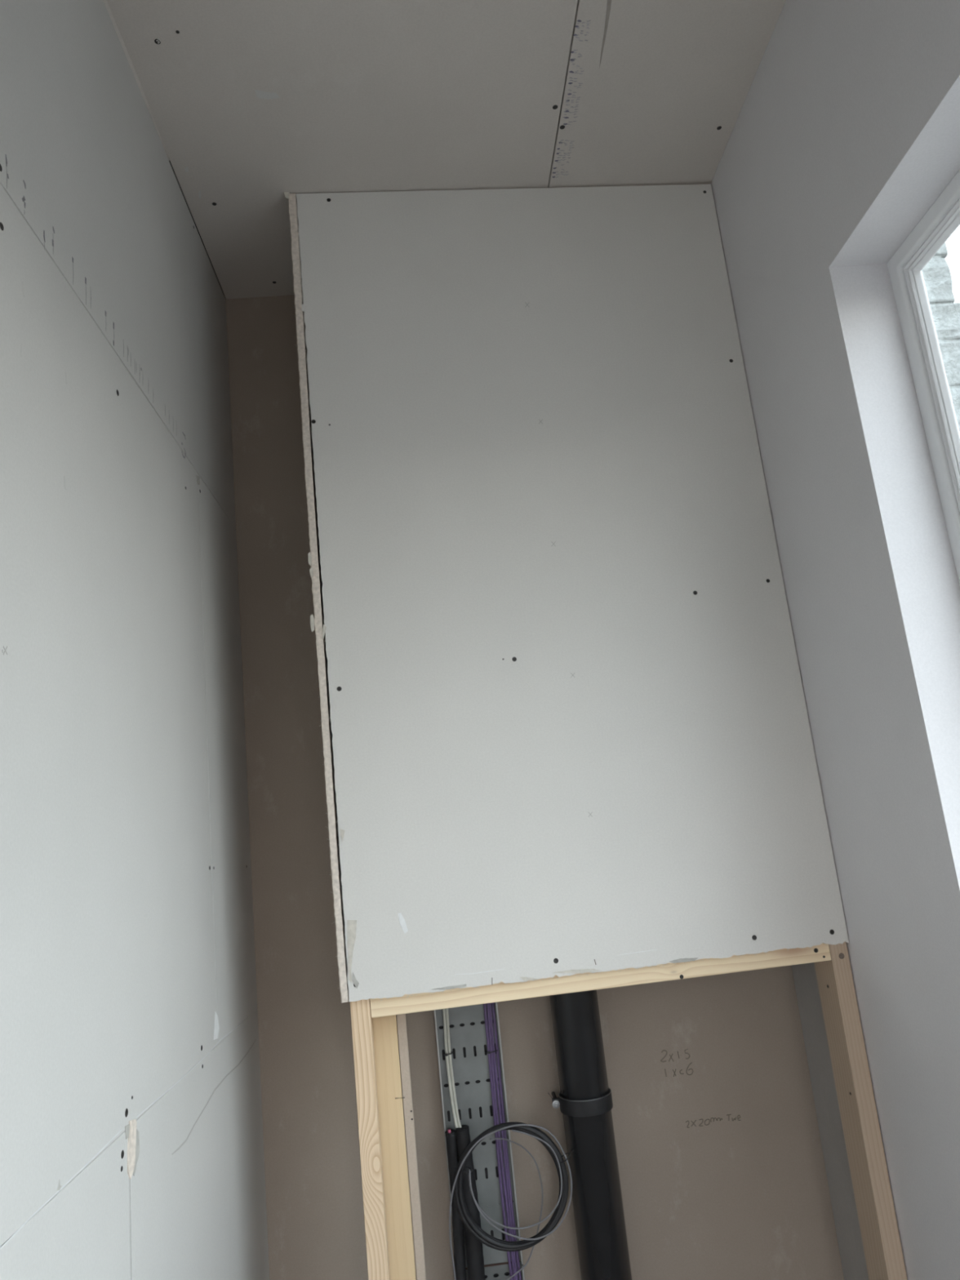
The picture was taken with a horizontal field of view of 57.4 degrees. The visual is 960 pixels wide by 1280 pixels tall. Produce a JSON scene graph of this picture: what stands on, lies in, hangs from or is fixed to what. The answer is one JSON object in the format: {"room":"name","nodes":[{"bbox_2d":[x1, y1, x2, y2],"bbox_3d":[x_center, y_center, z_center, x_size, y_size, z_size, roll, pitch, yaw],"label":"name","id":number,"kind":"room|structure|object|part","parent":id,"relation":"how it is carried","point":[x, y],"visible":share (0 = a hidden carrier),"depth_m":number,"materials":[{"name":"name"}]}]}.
{"room":"building under construction","nodes":[
{"label":"building under construction","id":0,"kind":"room"},
{"bbox_2d":[0,0,269,1279],"bbox_3d":[-0.586,0.146,0.367,0.206,3.100,3.854,-5,-12,-4],"label":"wall","id":1,"kind":"structure","parent":0,"point":[131,1140],"depth_m":1.34,"materials":[{"name":"white paint"}]},
{"bbox_2d":[106,0,786,299],"bbox_3d":[-0.035,-1.511,0.757,1.647,0.201,3.854,-5,-12,-4],"label":"ceiling","id":2,"kind":"structure","parent":0,"point":[251,103],"depth_m":1.87,"materials":[{"name":"paint"}]},
{"bbox_2d":[223,294,844,1279],"bbox_3d":[0.054,0.489,2.251,1.647,3.100,0.120,-5,-12,-4],"label":"wall","id":3,"kind":"structure","parent":0,"point":[722,1166],"depth_m":2.08,"materials":[{"name":"beige paint"}]},
{"bbox_2d":[434,1002,523,1267],"bbox_3d":[-0.080,0.433,2.180,0.150,1.994,0.033,-5,-12,-4],"label":"cable tray","id":4,"kind":"object","parent":3,"relation":"attached to","point":[468,1037],"visible":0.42,"depth_m":2.04,"materials":[{"name":"metal"}]},
{"bbox_2d":[442,1008,458,1128],"bbox_3d":[-0.105,0.639,2.114,0.014,1.018,0.043,0,-13,-24],"label":"cable","id":5,"kind":"object","parent":4,"relation":"attached to","point":[443,1010],"visible":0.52,"depth_m":2.04,"materials":[{"name":"white plastic"}]},
{"bbox_2d":[445,1008,461,1127],"bbox_3d":[-0.097,0.639,2.114,0.014,1.019,0.043,0,-13,-24],"label":"cable","id":6,"kind":"object","parent":4,"relation":"attached to","point":[446,1009],"visible":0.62,"depth_m":2.04,"materials":[{"name":"white plastic"}]},
{"bbox_2d":[485,1048,497,1053],"bbox_3d":[0.027,0.966,2.061,0.030,0.006,0.021,-5,-12,-4],"label":"cable tie","id":7,"kind":"object","parent":4,"relation":"attached to","point":[486,1051],"visible":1,"depth_m":2.05,"materials":[{"name":"black plastic"}]},
{"bbox_2d":[483,1003,513,1279],"bbox_3d":[0.026,1.015,2.053,0.012,1.800,0.007,-5,-12,-4],"label":"cable","id":8,"kind":"object","parent":4,"relation":"attached to","point":[484,1005],"visible":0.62,"depth_m":2.02,"materials":[{"name":"purple plastic"}]},
{"bbox_2d":[486,1003,515,1279],"bbox_3d":[0.033,1.014,2.051,0.012,1.800,0.007,-5,-12,-4],"label":"cable","id":9,"kind":"object","parent":4,"relation":"attached to","point":[487,1004],"visible":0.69,"depth_m":2.02,"materials":[{"name":"purple plastic"}]},
{"bbox_2d":[488,1003,518,1279],"bbox_3d":[0.039,1.014,2.054,0.011,1.800,0.007,-5,-12,-4],"label":"cable","id":10,"kind":"object","parent":4,"relation":"attached to","point":[490,1004],"visible":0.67,"depth_m":2.03,"materials":[{"name":"purple plastic"}]},
{"bbox_2d":[491,1002,521,1279],"bbox_3d":[0.045,1.012,2.052,0.010,1.800,0.007,-5,-12,-4],"label":"cable","id":11,"kind":"object","parent":4,"relation":"attached to","point":[492,1003],"visible":0.59,"depth_m":2.02,"materials":[{"name":"purple plastic"}]},
{"bbox_2d":[465,1260,524,1279],"bbox_3d":[0.049,1.673,1.910,0.150,0.555,0.033,-5,-12,-4],"label":"cable tray","id":12,"kind":"object","parent":3,"relation":"attached to","point":[497,1272],"depth_m":1.97,"materials":[{"name":"metal"}]},
{"bbox_2d":[444,1128,466,1279],"bbox_3d":[-0.027,1.540,1.905,0.034,0.868,0.026,-5,-12,-4],"label":"cable sleeve","id":13,"kind":"object","parent":12,"relation":"attached to","point":[451,1138],"visible":0.8,"depth_m":1.95,"materials":[{"name":"black plastic"}]},
{"bbox_2d":[456,1124,484,1279],"bbox_3d":[0.006,1.532,1.902,0.040,0.874,0.039,-5,-12,-4],"label":"cable sleeve","id":14,"kind":"object","parent":12,"relation":"attached to","point":[474,1251],"visible":0.66,"depth_m":1.94,"materials":[{"name":"black plastic"}]},
{"bbox_3d":[0.021,1.405,1.971,0.120,0.003,0.002,-5,-12,-4],"label":"joint strip","id":15,"kind":"part","parent":12,"relation":"part of","materials":[{"name":"silver metal"}]},
{"bbox_2d":[711,0,959,1279],"bbox_3d":[0.873,0.017,0.471,0.152,3.100,3.683,-5,-12,-4],"label":"wall","id":16,"kind":"structure","parent":0,"point":[845,134],"depth_m":1.64,"materials":[{"name":"paint"}]},
{"bbox_2d":[887,169,959,585],"bbox_3d":[0.887,-0.112,0.936,0.032,1.504,1.173,-5,-12,-4],"label":"window","id":17,"kind":"structure","parent":16,"relation":"in","point":[940,222],"depth_m":1.56,"materials":[{"name":"white plastic"}]},
{"bbox_3d":[0.889,-0.112,0.936,0.024,1.440,1.109,-5,-12,-4],"label":"sash","id":18,"kind":"part","parent":17,"relation":"part of","materials":[{"name":"white plastic"}]},
{"bbox_3d":[0.293,1.646,0.071,1.647,0.120,3.854,-5,-12,-4],"label":"floor","id":19,"kind":"structure","parent":0,"visible":0},
{"bbox_2d":[396,1013,426,1279],"bbox_3d":[-0.115,1.236,1.715,0.018,1.456,0.032,-5,-12,-6],"label":"plasterboard offcut","id":20,"kind":"object","parent":19,"relation":"on","point":[401,1019],"visible":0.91,"depth_m":1.75,"materials":[{"name":"paper"}]},
{"bbox_2d":[549,989,631,1279],"bbox_3d":[0.186,0.522,2.111,0.110,2.950,0.110,-5,-12,-4],"label":"pipe","id":21,"kind":"object","parent":19,"relation":"on","point":[597,1196],"visible":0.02,"depth_m":1.94,"materials":[{"name":"black plastic"}]},
{"bbox_2d":[454,1166,472,1173],"bbox_3d":[-0.033,1.161,1.928,0.032,0.015,0.035,-15,-15,37],"label":"cable tie","id":22,"kind":"object","parent":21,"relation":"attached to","point":[455,1166],"visible":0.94,"depth_m":1.92,"materials":[{"name":"black plastic"}]},
{"bbox_2d":[448,1124,572,1279],"bbox_3d":[0.093,1.501,1.850,0.282,0.876,0.014,-5,-12,-4],"label":"cable loop","id":23,"kind":"object","parent":21,"relation":"attached to","point":[515,1125],"visible":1,"depth_m":1.91,"materials":[{"name":"grey plastic"}]},
{"bbox_2d":[453,1121,568,1251],"bbox_3d":[0.068,1.198,1.926,0.252,0.254,0.021,-5,-12,-4],"label":"cable coil","id":24,"kind":"object","parent":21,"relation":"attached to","point":[465,1216],"visible":0.99,"depth_m":1.91,"materials":[{"name":"black plastic"}]},
{"bbox_2d":[468,1129,562,1229],"bbox_3d":[0.078,1.179,1.920,0.204,0.198,0.003,-5,-12,-4],"label":"cable loop","id":25,"kind":"object","parent":21,"relation":"attached to","point":[514,1131],"visible":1,"depth_m":1.91,"materials":[{"name":"grey plastic"}]},
{"bbox_2d":[489,1137,542,1279],"bbox_3d":[0.101,1.531,1.899,0.141,0.836,0.003,-5,-12,-4],"label":"cable","id":26,"kind":"object","parent":21,"relation":"hanging from","point":[509,1140],"visible":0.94,"depth_m":1.97,"materials":[{"name":"grey plastic"}]},
{"bbox_2d":[560,1149,573,1162],"bbox_3d":[0.188,1.141,1.942,0.030,0.023,0.034,5,-17,-42],"label":"cable tie","id":27,"kind":"object","parent":21,"relation":"attached to","point":[573,1149],"visible":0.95,"depth_m":1.94,"materials":[{"name":"black plastic"}]},
{"bbox_2d":[547,1088,613,1116],"bbox_3d":[0.228,1.045,2.000,0.145,0.042,0.120,-8,-12,9],"label":"clamp","id":28,"kind":"object","parent":21,"relation":"attached to","point":[589,1108],"visible":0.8,"depth_m":1.95,"materials":[{"name":"black plastic"}]},
{"bbox_3d":[0.174,1.061,2.034,0.009,0.009,0.068,-5,-12,-4],"label":"wall rod","id":29,"kind":"part","parent":28,"relation":"part of","materials":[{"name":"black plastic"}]},
{"bbox_2d":[350,942,907,1279],"bbox_3d":[0.222,0.402,1.899,1.033,3.087,0.110,-5,-12,-6],"label":"frame","id":30,"kind":"object","parent":19,"relation":"on","point":[389,1242],"visible":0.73,"depth_m":1.76,"materials":[{"name":"brown wood"}]},
{"bbox_2d":[284,191,349,1002],"bbox_3d":[-0.381,-0.143,2.103,0.029,1.843,0.403,-5,-12,-6],"label":"plasterboard edge","id":31,"kind":"object","parent":30,"relation":"attached to","point":[317,622],"visible":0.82,"depth_m":1.89,"materials":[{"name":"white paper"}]},
{"bbox_3d":[-0.177,1.324,1.630,0.038,1.262,0.063,-5,-12,-6],"label":"post","id":32,"kind":"part","parent":30,"relation":"part of","materials":[{"name":"brown wood"}]},
{"bbox_2d":[296,183,848,1001],"bbox_3d":[0.161,-0.217,1.970,1.038,1.837,0.016,-5,-12,-6],"label":"sheet","id":33,"kind":"object","parent":30,"relation":"attached to","point":[571,730],"visible":1,"depth_m":1.94,"materials":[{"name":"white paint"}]},
{"bbox_3d":[0.254,0.692,1.812,0.956,0.043,0.062,-5,-12,-6],"label":"rail","id":34,"kind":"part","parent":30,"relation":"part of","materials":[{"name":"brown wood"}]},
{"bbox_3d":[0.808,1.247,1.748,0.038,1.260,0.089,-5,-12,-6],"label":"post","id":35,"kind":"part","parent":30,"relation":"part of","materials":[{"name":"brown wood"}]},
{"bbox_3d":[7.302,1.422,1.921,12.553,0.280,20.000,-5,-12,-4],"label":"ground","id":36,"kind":"structure","parent":0,"visible":0},
{"bbox_2d":[921,242,959,432],"bbox_3d":[1.970,-0.020,3.577,1.993,4.262,0.214,-5,-12,-4],"label":"stone wall","id":37,"kind":"structure","parent":36,"relation":"on","point":[936,274],"depth_m":3.78,"materials":[{"name":"white stone"}]}
]}

